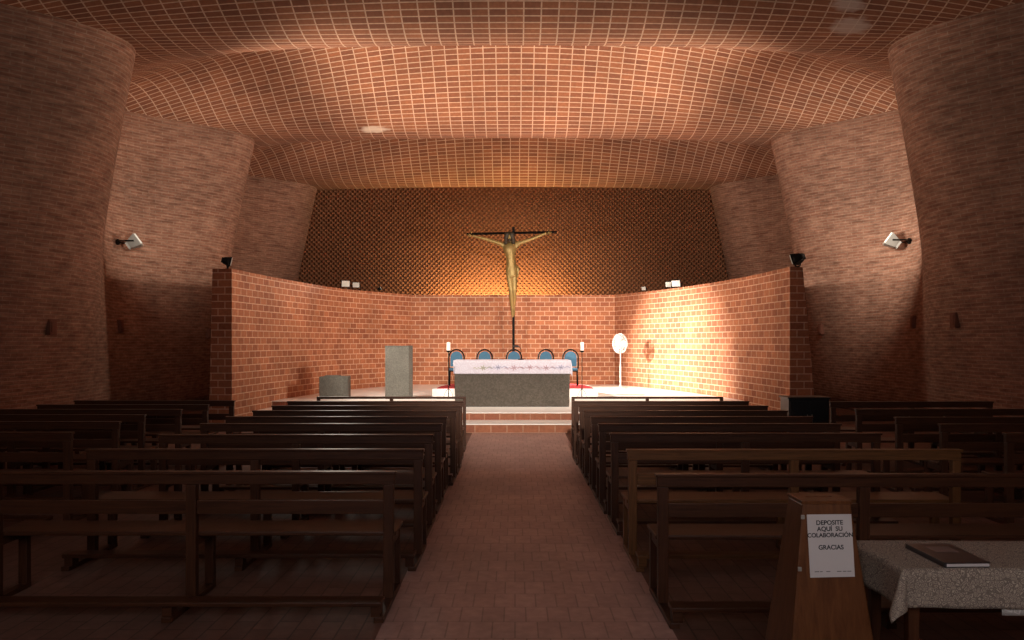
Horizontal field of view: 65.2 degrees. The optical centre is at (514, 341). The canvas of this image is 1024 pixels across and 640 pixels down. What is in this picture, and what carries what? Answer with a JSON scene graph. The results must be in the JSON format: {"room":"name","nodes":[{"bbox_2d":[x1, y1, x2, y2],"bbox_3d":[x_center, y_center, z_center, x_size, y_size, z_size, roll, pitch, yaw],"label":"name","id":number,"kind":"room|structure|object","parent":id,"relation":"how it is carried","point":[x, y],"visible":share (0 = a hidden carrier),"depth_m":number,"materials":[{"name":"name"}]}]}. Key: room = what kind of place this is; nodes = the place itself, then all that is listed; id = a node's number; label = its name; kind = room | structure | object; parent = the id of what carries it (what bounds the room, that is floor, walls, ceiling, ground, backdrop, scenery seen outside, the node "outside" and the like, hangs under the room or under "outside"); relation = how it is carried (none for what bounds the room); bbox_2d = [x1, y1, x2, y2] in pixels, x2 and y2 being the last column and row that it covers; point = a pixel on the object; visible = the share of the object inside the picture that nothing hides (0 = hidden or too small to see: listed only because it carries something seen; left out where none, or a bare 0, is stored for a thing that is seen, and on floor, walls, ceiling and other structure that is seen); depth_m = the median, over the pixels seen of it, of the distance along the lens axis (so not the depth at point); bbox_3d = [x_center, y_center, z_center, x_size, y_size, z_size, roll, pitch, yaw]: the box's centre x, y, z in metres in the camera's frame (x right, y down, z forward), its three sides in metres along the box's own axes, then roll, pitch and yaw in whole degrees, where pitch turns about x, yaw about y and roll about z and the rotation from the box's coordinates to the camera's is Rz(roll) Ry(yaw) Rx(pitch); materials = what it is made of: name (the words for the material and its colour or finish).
{"room":"house of worship","nodes":[
{"label":"house of worship","id":0,"kind":"room"},
{"bbox_2d":[0,3,316,408],"bbox_3d":[-8.270,-1.965,12.875,2.763,7.330,32.150,0,0,0],"label":"wall","id":1,"kind":"structure","parent":0,"point":[81,173],"depth_m":15.35,"materials":[{"name":"brick"}]},
{"bbox_2d":[45,319,56,334],"bbox_3d":[-8.075,-0.261,13.918,0.132,0.270,0.170,0,0,7],"label":"wall plaque","id":2,"kind":"object","parent":1,"relation":"attached to","point":[51,329],"visible":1,"depth_m":13.86,"materials":[{"name":"wood"}]},
{"bbox_2d":[117,320,123,331],"bbox_3d":[-8.706,-0.352,17.621,0.132,0.270,0.170,0,0,-3],"label":"wall plaque","id":3,"kind":"object","parent":1,"relation":"attached to","point":[120,323],"visible":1,"depth_m":17.54,"materials":[{"name":"ceramic"}]},
{"bbox_2d":[115,233,143,248],"bbox_3d":[-8.598,-2.240,17.888,0.633,0.340,0.471,0,0,0],"label":"floodlight","id":4,"kind":"object","parent":1,"relation":"attached to","point":[133,242],"visible":1,"depth_m":17.74,"materials":[{"name":"grey metal"}]},
{"bbox_2d":[206,328,210,337],"bbox_3d":[-8.050,-0.236,21.019,0.132,0.270,0.170,0,0,2],"label":"wall plaque","id":5,"kind":"object","parent":1,"relation":"attached to","point":[208,335],"visible":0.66,"depth_m":20.94,"materials":[{"name":"ceramic"}]},
{"bbox_2d":[272,385,742,419],"bbox_3d":[-0.050,1.458,21.150,12.140,0.148,10.900,0,0,0],"label":"floor","id":6,"kind":"structure","parent":0,"point":[418,390],"depth_m":18.93,"materials":[{"name":"white stone"}]},
{"bbox_2d":[319,375,350,395],"bbox_3d":[-4.415,1.099,19.675,0.675,0.569,0.550,0,0,0],"label":"stone block","id":7,"kind":"object","parent":6,"relation":"on","point":[329,385],"visible":0.79,"depth_m":19.40,"materials":[{"name":"stone"}]},
{"bbox_2d":[385,346,412,395],"bbox_3d":[-2.828,0.737,19.650,0.669,1.294,0.520,0,0,0],"label":"ambo","id":8,"kind":"object","parent":6,"relation":"on","point":[398,359],"visible":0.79,"depth_m":19.40,"materials":[{"name":"stone"}]},
{"bbox_2d":[444,351,452,395],"bbox_3d":[-1.629,0.793,19.633,0.239,1.168,0.207,0,0,0],"label":"candle stand","id":9,"kind":"object","parent":6,"relation":"on","point":[448,389],"visible":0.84,"depth_m":19.59,"materials":[{"name":"metal"}]},
{"bbox_2d":[454,374,569,406],"bbox_3d":[-0.060,0.892,17.500,2.479,0.984,0.899,0,0,0],"label":"altar","id":10,"kind":"object","parent":6,"relation":"on","point":[480,390],"visible":0.58,"depth_m":17.06,"materials":[{"name":"stone"}]},
{"bbox_2d":[453,359,571,374],"bbox_3d":[-0.050,0.563,17.488,2.548,0.349,0.985,0,0,0],"label":"altar cloth","id":11,"kind":"object","parent":10,"relation":"on","point":[461,366],"visible":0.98,"depth_m":17.03,"materials":[{"name":"white fabric"}]},
{"bbox_2d":[467,227,556,351],"bbox_3d":[-0.087,-1.131,25.240,2.839,5.030,0.696,0,0,-8],"label":"crucifix","id":12,"kind":"object","parent":6,"relation":"on","point":[509,246],"visible":0.96,"depth_m":25.16,"materials":[{"name":"metal"}]},
{"bbox_2d":[432,384,597,396],"bbox_3d":[0.000,1.280,21.575,4.160,0.209,2.950,0,0,0],"label":"dais","id":13,"kind":"object","parent":6,"relation":"on","point":[435,392],"visible":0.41,"depth_m":20.10,"materials":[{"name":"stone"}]},
{"bbox_2d":[437,383,592,388],"bbox_3d":[0.000,1.167,21.510,3.940,0.015,2.700,0,0,0],"label":"carpet","id":14,"kind":"object","parent":13,"relation":"on","point":[452,386],"visible":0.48,"depth_m":20.40,"materials":[{"name":"red carpet"}]},
{"bbox_2d":[449,349,464,385],"bbox_3d":[-1.543,0.671,21.238,0.450,0.971,0.523,0,0,-7],"label":"chair","id":15,"kind":"object","parent":14,"relation":"on","point":[455,355],"visible":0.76,"depth_m":21.42,"materials":[{"name":"fabric"}]},
{"bbox_2d":[450,351,462,366],"bbox_3d":[-1.567,0.453,21.439,0.330,0.404,0.092,0,0,-7],"label":"cushion","id":16,"kind":"object","parent":15,"relation":"on","point":[456,355],"depth_m":21.43,"materials":[{"name":"blue fabric"}]},
{"bbox_2d":[476,349,492,358],"bbox_3d":[-0.804,0.671,21.238,0.450,0.971,0.523,0,0,-3],"label":"chair","id":17,"kind":"object","parent":14,"relation":"on","point":[483,355],"visible":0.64,"depth_m":21.44,"materials":[{"name":"blue fabric"}]},
{"bbox_2d":[478,351,490,358],"bbox_3d":[-0.815,0.453,21.440,0.330,0.404,0.092,0,0,-3],"label":"cushion","id":18,"kind":"object","parent":17,"relation":"on","point":[483,355],"depth_m":21.44,"materials":[{"name":"blue fabric"}]},
{"bbox_2d":[506,349,521,358],"bbox_3d":[-0.027,0.671,21.238,0.450,0.971,0.523,0,0,0],"label":"chair","id":19,"kind":"object","parent":14,"relation":"on","point":[513,355],"visible":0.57,"depth_m":21.44,"materials":[{"name":"blue fabric"}]},
{"bbox_2d":[508,351,519,358],"bbox_3d":[-0.027,0.453,21.440,0.330,0.404,0.092,0,0,0],"label":"cushion","id":20,"kind":"object","parent":19,"relation":"on","point":[513,355],"depth_m":21.44,"materials":[{"name":"blue fabric"}]},
{"bbox_2d":[537,349,553,358],"bbox_3d":[0.817,0.671,21.238,0.450,0.971,0.523,0,0,2],"label":"chair","id":21,"kind":"object","parent":14,"relation":"on","point":[544,355],"visible":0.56,"depth_m":21.44,"materials":[{"name":"blue fabric"}]},
{"bbox_2d":[540,351,551,358],"bbox_3d":[0.826,0.453,21.440,0.330,0.404,0.092,0,0,2],"label":"cushion","id":22,"kind":"object","parent":21,"relation":"on","point":[544,355],"depth_m":21.44,"materials":[{"name":"blue fabric"}]},
{"bbox_2d":[562,349,578,385],"bbox_3d":[1.462,0.671,21.238,0.450,0.971,0.523,0,0,7],"label":"chair","id":23,"kind":"object","parent":14,"relation":"on","point":[570,355],"visible":0.82,"depth_m":21.41,"materials":[{"name":"blue fabric"}]},
{"bbox_2d":[564,351,576,366],"bbox_3d":[1.487,0.453,21.439,0.330,0.404,0.092,0,0,7],"label":"cushion","id":24,"kind":"object","parent":23,"relation":"on","point":[570,355],"depth_m":21.43,"materials":[{"name":"blue fabric"}]},
{"bbox_2d":[612,334,627,388],"bbox_3d":[3.151,0.567,23.885,0.442,1.634,0.498,0,0,0],"label":"pedestal fan","id":25,"kind":"object","parent":6,"relation":"on","point":[620,344],"visible":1,"depth_m":23.88,"materials":[{"name":"white plastic"}]},
{"bbox_3d":[1.642,0.793,19.632,0.239,1.168,0.207,0,0,0],"label":"candle stand","id":26,"kind":"object","parent":6,"relation":"on","visible":0},
{"bbox_2d":[580,342,583,349],"bbox_3d":[1.641,0.098,19.600,0.094,0.215,0.094,0,0,0],"label":"candle","id":27,"kind":"object","parent":26,"relation":"on","point":[581,343],"visible":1,"depth_m":19.56,"materials":[{"name":"white wax"}]},
{"bbox_2d":[209,267,813,422],"bbox_3d":[-0.120,0.085,21.420,12.576,3.230,10.239,0,0,0],"label":"wall","id":28,"kind":"structure","parent":0,"point":[744,338],"depth_m":21.74,"materials":[{"name":"brick"}]},
{"bbox_2d":[221,257,232,268],"bbox_3d":[-6.066,-1.656,16.833,0.227,0.255,0.314,0,0,-24],"label":"floodlight","id":29,"kind":"object","parent":28,"relation":"on","point":[227,261],"visible":0.98,"depth_m":16.75,"materials":[{"name":"metal"}]},
{"bbox_2d":[340,280,349,288],"bbox_3d":[-4.964,-1.660,23.355,0.312,0.265,0.214,0,0,-24],"label":"floodlight","id":30,"kind":"object","parent":28,"relation":"on","point":[344,283],"visible":0.94,"depth_m":23.27,"materials":[{"name":"metal"}]},
{"bbox_2d":[352,282,360,289],"bbox_3d":[-4.734,-1.654,23.829,0.267,0.249,0.183,0,0,-9],"label":"floodlight","id":31,"kind":"object","parent":28,"relation":"on","point":[354,284],"visible":0.97,"depth_m":23.75,"materials":[{"name":"metal"}]},
{"bbox_2d":[665,281,671,288],"bbox_3d":[4.503,-1.659,23.312,0.282,0.260,0.216,0,0,14],"label":"floodlight","id":32,"kind":"object","parent":28,"relation":"on","point":[667,283],"visible":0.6,"depth_m":23.25,"materials":[{"name":"metal"}]},
{"bbox_2d":[671,279,681,287],"bbox_3d":[4.638,-1.664,22.930,0.327,0.274,0.251,0,0,29],"label":"floodlight","id":33,"kind":"object","parent":28,"relation":"on","point":[674,283],"visible":0.91,"depth_m":22.86,"materials":[{"name":"metal"}]},
{"bbox_2d":[789,253,805,266],"bbox_3d":[5.765,-1.663,16.287,0.269,0.273,0.361,0,0,41],"label":"floodlight","id":34,"kind":"object","parent":28,"relation":"on","point":[798,258],"visible":1,"depth_m":16.21,"materials":[{"name":"metal"}]},
{"bbox_2d":[0,0,1023,189],"bbox_3d":[0.000,-6.356,12.725,19.105,2.208,32.450,0,0,0],"label":"ceiling","id":35,"kind":"structure","parent":0,"point":[329,94],"depth_m":18.93,"materials":[{"name":"brick"}]},
{"bbox_2d":[0,406,1023,639],"bbox_3d":[0.000,1.800,12.900,16.800,0.200,32.200,0,0,0],"label":"floor","id":36,"kind":"structure","parent":0,"point":[520,546],"depth_m":5.80,"materials":[{"name":"tile"}]},
{"bbox_2d":[0,432,86,521],"bbox_3d":[-5.300,1.272,7.485,2.316,0.856,0.780,0,0,0],"label":"pew","id":37,"kind":"object","parent":36,"relation":"on","point":[66,456],"visible":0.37,"depth_m":7.48,"materials":[{"name":"brown wood"}]},
{"bbox_2d":[0,421,133,499],"bbox_3d":[-5.350,1.272,8.485,2.316,0.856,0.780,0,0,0],"label":"pew","id":38,"kind":"object","parent":36,"relation":"on","point":[10,426],"visible":0.5,"depth_m":8.48,"materials":[{"name":"brown wood"}]},
{"bbox_2d":[0,414,158,493],"bbox_3d":[-5.450,1.272,9.285,2.316,0.856,0.780,0,0,0],"label":"pew","id":39,"kind":"object","parent":36,"relation":"on","point":[140,418],"visible":0.38,"depth_m":9.28,"materials":[{"name":"brown wood"}]},
{"bbox_2d":[0,409,190,469],"bbox_3d":[-5.340,1.272,10.035,2.316,0.856,0.780,0,0,0],"label":"pew","id":40,"kind":"object","parent":36,"relation":"on","point":[177,427],"visible":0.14,"depth_m":10.03,"materials":[{"name":"brown wood"}]},
{"bbox_2d":[23,404,217,469],"bbox_3d":[-5.290,1.272,10.785,2.316,0.856,0.780,0,0,0],"label":"pew","id":41,"kind":"object","parent":36,"relation":"on","point":[204,408],"visible":0.3,"depth_m":10.78,"materials":[{"name":"brown wood"}]},
{"bbox_2d":[73,400,241,461],"bbox_3d":[-5.200,1.272,11.535,2.316,0.856,0.780,0,0,0],"label":"pew","id":42,"kind":"object","parent":36,"relation":"on","point":[231,403],"visible":0.13,"depth_m":11.53,"materials":[{"name":"brown wood"}]},
{"bbox_2d":[0,470,402,622],"bbox_3d":[-2.110,1.272,5.215,2.666,0.856,0.780,0,0,0],"label":"pew","id":43,"kind":"object","parent":36,"relation":"on","point":[196,531],"visible":1,"depth_m":5.23,"materials":[{"name":"brown wood"}]},
{"bbox_2d":[61,448,427,570],"bbox_3d":[-2.050,1.272,6.305,2.666,0.856,0.780,0,0,0],"label":"pew","id":44,"kind":"object","parent":36,"relation":"on","point":[73,559],"visible":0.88,"depth_m":6.30,"materials":[{"name":"brown wood"}]},
{"bbox_2d":[140,434,436,538],"bbox_3d":[-2.000,1.272,7.295,2.516,0.856,0.780,0,0,0],"label":"pew","id":45,"kind":"object","parent":36,"relation":"on","point":[164,440],"visible":0.59,"depth_m":7.29,"materials":[{"name":"brown wood"}]},
{"bbox_2d":[199,423,444,513],"bbox_3d":[-2.007,1.272,8.275,2.516,0.856,0.780,0,0,0],"label":"pew","id":46,"kind":"object","parent":36,"relation":"on","point":[205,428],"visible":0.44,"depth_m":8.27,"materials":[{"name":"brown wood"}]},
{"bbox_2d":[219,416,448,493],"bbox_3d":[-2.025,1.272,9.055,2.516,0.856,0.780,0,0,0],"label":"pew","id":47,"kind":"object","parent":36,"relation":"on","point":[229,419],"visible":0.35,"depth_m":9.05,"materials":[{"name":"brown wood"}]},
{"bbox_2d":[243,410,457,485],"bbox_3d":[-1.975,1.272,9.845,2.516,0.856,0.780,0,0,0],"label":"pew","id":48,"kind":"object","parent":36,"relation":"on","point":[451,429],"visible":0.41,"depth_m":9.84,"materials":[{"name":"brown wood"}]},
{"bbox_2d":[267,405,462,474],"bbox_3d":[-1.970,1.272,10.605,2.516,0.856,0.780,0,0,0],"label":"pew","id":49,"kind":"object","parent":36,"relation":"on","point":[274,407],"visible":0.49,"depth_m":10.60,"materials":[{"name":"brown wood"}]},
{"bbox_2d":[287,401,463,459],"bbox_3d":[-1.995,1.272,11.415,2.516,0.856,0.780,0,0,0],"label":"pew","id":50,"kind":"object","parent":36,"relation":"on","point":[289,402],"visible":0.19,"depth_m":11.41,"materials":[{"name":"brown wood"}]},
{"bbox_2d":[317,396,465,451],"bbox_3d":[-1.968,1.285,12.555,2.385,0.830,0.450,0,0,0],"label":"pew","id":51,"kind":"object","parent":36,"relation":"on","point":[391,398],"visible":0.38,"depth_m":12.72,"materials":[{"name":"brown wood"}]},
{"bbox_2d":[462,425,570,432],"bbox_3d":[0.000,1.623,16.485,3.500,0.154,3.030,0,0,0],"label":"step","id":52,"kind":"structure","parent":36,"relation":"on","point":[469,428],"depth_m":14.97,"materials":[{"name":"brick"}]},
{"bbox_2d":[462,420,570,424],"bbox_3d":[0.000,1.539,16.475,3.500,0.014,3.050,0,0,0],"label":"step","id":53,"kind":"structure","parent":52,"relation":"on","point":[468,422],"depth_m":15.22,"materials":[{"name":"white stone"}]},
{"bbox_2d":[571,396,722,448],"bbox_3d":[2.108,1.285,12.555,2.424,0.830,0.450,0,0,0],"label":"pew","id":54,"kind":"object","parent":36,"relation":"on","point":[573,398],"visible":0.4,"depth_m":12.72,"materials":[{"name":"brown wood"}]},
{"bbox_2d":[572,401,749,464],"bbox_3d":[2.085,1.272,11.415,2.516,0.856,0.780,0,0,0],"label":"pew","id":55,"kind":"object","parent":36,"relation":"on","point":[575,429],"visible":0.3,"depth_m":11.41,"materials":[{"name":"brown wood"}]},
{"bbox_2d":[577,405,771,472],"bbox_3d":[2.100,1.272,10.605,2.516,0.856,0.780,0,0,0],"label":"pew","id":56,"kind":"object","parent":36,"relation":"on","point":[580,434],"visible":0.41,"depth_m":10.60,"materials":[{"name":"brown wood"}]},
{"bbox_2d":[581,410,787,485],"bbox_3d":[2.100,1.272,9.845,2.516,0.856,0.780,0,0,0],"label":"pew","id":57,"kind":"object","parent":36,"relation":"on","point":[587,442],"visible":0.37,"depth_m":9.84,"materials":[{"name":"brown wood"}]},
{"bbox_2d":[588,416,820,497],"bbox_3d":[2.115,1.272,9.055,2.516,0.856,0.780,0,0,0],"label":"pew","id":58,"kind":"object","parent":36,"relation":"on","point":[594,451],"visible":0.35,"depth_m":9.05,"materials":[{"name":"brown wood"}]},
{"bbox_2d":[595,423,841,513],"bbox_3d":[2.117,1.272,8.275,2.516,0.856,0.780,0,0,0],"label":"pew","id":59,"kind":"object","parent":36,"relation":"on","point":[602,460],"visible":0.51,"depth_m":8.27,"materials":[{"name":"brown wood"}]},
{"bbox_2d":[606,433,898,534],"bbox_3d":[2.135,1.272,7.405,2.516,0.856,0.780,0,0,0],"label":"pew","id":60,"kind":"object","parent":36,"relation":"on","point":[613,475],"visible":0.53,"depth_m":7.40,"materials":[{"name":"brown wood"}]},
{"bbox_2d":[621,449,962,571],"bbox_3d":[2.195,1.272,6.285,2.636,0.856,0.780,0,0,0],"label":"pew","id":61,"kind":"object","parent":36,"relation":"on","point":[638,559],"visible":0.52,"depth_m":6.28,"materials":[{"name":"brown wood"}]},
{"bbox_2d":[779,395,830,432],"bbox_3d":[4.638,1.285,12.811,0.677,0.830,0.458,0,0,0],"label":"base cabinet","id":62,"kind":"object","parent":36,"relation":"on","point":[816,406],"visible":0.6,"depth_m":12.60,"materials":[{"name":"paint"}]},
{"bbox_2d":[765,493,872,639],"bbox_3d":[1.375,1.200,3.620,0.476,1.000,0.442,0,0,0],"label":"box","id":63,"kind":"object","parent":36,"relation":"on","point":[803,607],"visible":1,"depth_m":3.49,"materials":[{"name":"brown wood"}]},
{"bbox_2d":[807,514,854,577],"bbox_3d":[1.383,0.893,3.506,0.200,0.270,0.035,0,0,0],"label":"paper notice","id":64,"kind":"object","parent":63,"relation":"attached to","point":[830,536],"visible":1,"depth_m":3.50,"materials":[{"name":"white paper"}]},
{"bbox_2d":[647,473,1023,628],"bbox_3d":[2.232,1.272,5.115,2.666,0.856,0.780,0,0,0],"label":"pew","id":65,"kind":"object","parent":36,"relation":"on","point":[660,533],"visible":0.72,"depth_m":5.13,"materials":[{"name":"brown wood"}]},
{"bbox_2d":[867,588,919,639],"bbox_3d":[2.310,1.329,3.565,1.360,0.742,0.450,0,0,0],"label":"side table","id":66,"kind":"object","parent":36,"relation":"on","point":[911,617],"visible":0.12,"depth_m":3.72,"materials":[{"name":"brown wood"}]},
{"bbox_2d":[1002,609,1023,615],"bbox_3d":[2.534,1.080,3.554,1.038,0.257,0.563,0,0,0],"label":"lace undercloth","id":67,"kind":"object","parent":66,"relation":"on","point":[1009,612],"visible":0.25,"depth_m":3.31,"materials":[{"name":"white fabric"}]},
{"bbox_2d":[856,540,1023,623],"bbox_3d":[2.310,1.042,3.563,1.585,0.199,0.649,0,0,0],"label":"patterned tablecloth","id":68,"kind":"object","parent":67,"relation":"on","point":[904,577],"visible":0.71,"depth_m":3.32,"materials":[{"name":"fabric"}]},
{"bbox_2d":[905,543,989,567],"bbox_3d":[1.886,0.930,3.495,0.205,0.022,0.323,0,0,0],"label":"album","id":69,"kind":"object","parent":68,"relation":"on","point":[944,555],"visible":1,"depth_m":3.45,"materials":[{"name":"brown paper"}]},
{"bbox_2d":[822,401,1003,465],"bbox_3d":[5.620,1.272,11.335,2.316,0.856,0.780,0,0,0],"label":"pew","id":70,"kind":"object","parent":36,"relation":"on","point":[833,404],"visible":0.36,"depth_m":11.33,"materials":[{"name":"brown wood"}]},
{"bbox_2d":[846,409,1023,472],"bbox_3d":[5.450,1.272,10.085,2.316,0.856,0.780,0,0,0],"label":"pew","id":71,"kind":"object","parent":36,"relation":"on","point":[859,427],"visible":0.41,"depth_m":10.08,"materials":[{"name":"brown wood"}]},
{"bbox_2d":[883,417,1023,499],"bbox_3d":[5.430,1.272,8.985,2.316,0.856,0.780,0,0,0],"label":"pew","id":72,"kind":"object","parent":36,"relation":"on","point":[900,437],"visible":0.56,"depth_m":8.98,"materials":[{"name":"brown wood"}]},
{"bbox_2d":[923,424,1023,502],"bbox_3d":[5.530,1.272,8.235,2.316,0.856,0.780,0,0,0],"label":"pew","id":73,"kind":"object","parent":36,"relation":"on","point":[941,466],"visible":0.52,"depth_m":8.25,"materials":[{"name":"brown wood"}]},
{"bbox_2d":[981,433,1023,523],"bbox_3d":[5.680,1.272,7.385,2.316,0.856,0.780,0,0,0],"label":"pew","id":74,"kind":"object","parent":36,"relation":"on","point":[1010,458],"visible":0.52,"depth_m":7.38,"materials":[{"name":"brown wood"}]},
{"bbox_2d":[298,187,727,294],"bbox_3d":[0.000,-1.915,28.457,18.000,7.230,0.385,0,0,0],"label":"wall","id":75,"kind":"structure","parent":0,"point":[409,241],"depth_m":28.31,"materials":[{"name":"brick"}]},
{"bbox_2d":[710,1,1023,433],"bbox_3d":[8.150,-1.965,12.875,2.763,7.330,32.150,0,0,0],"label":"wall","id":76,"kind":"structure","parent":0,"point":[943,170],"depth_m":15.52,"materials":[{"name":"brick"}]},
{"bbox_2d":[818,324,823,333],"bbox_3d":[7.935,-0.337,20.718,0.132,0.270,0.170,0,0,-7],"label":"wall plaque","id":77,"kind":"object","parent":76,"relation":"attached to","point":[820,326],"visible":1,"depth_m":20.66,"materials":[{"name":"wood"}]},
{"bbox_2d":[882,232,910,248],"bbox_3d":[8.480,-2.250,17.804,0.634,0.340,0.455,0,0,0],"label":"floodlight","id":78,"kind":"object","parent":76,"relation":"attached to","point":[892,241],"visible":1,"depth_m":17.66,"materials":[{"name":"grey metal"}]},
{"bbox_2d":[910,316,915,327],"bbox_3d":[8.524,-0.427,17.083,0.132,0.270,0.170,0,0,11],"label":"wall plaque","id":79,"kind":"object","parent":76,"relation":"attached to","point":[912,318],"visible":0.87,"depth_m":17.02,"materials":[{"name":"ceramic"}]},
{"bbox_2d":[950,312,959,327],"bbox_3d":[7.894,-0.395,14.350,0.132,0.270,0.170,0,0,-1],"label":"wall plaque","id":80,"kind":"object","parent":76,"relation":"attached to","point":[954,321],"visible":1,"depth_m":14.27,"materials":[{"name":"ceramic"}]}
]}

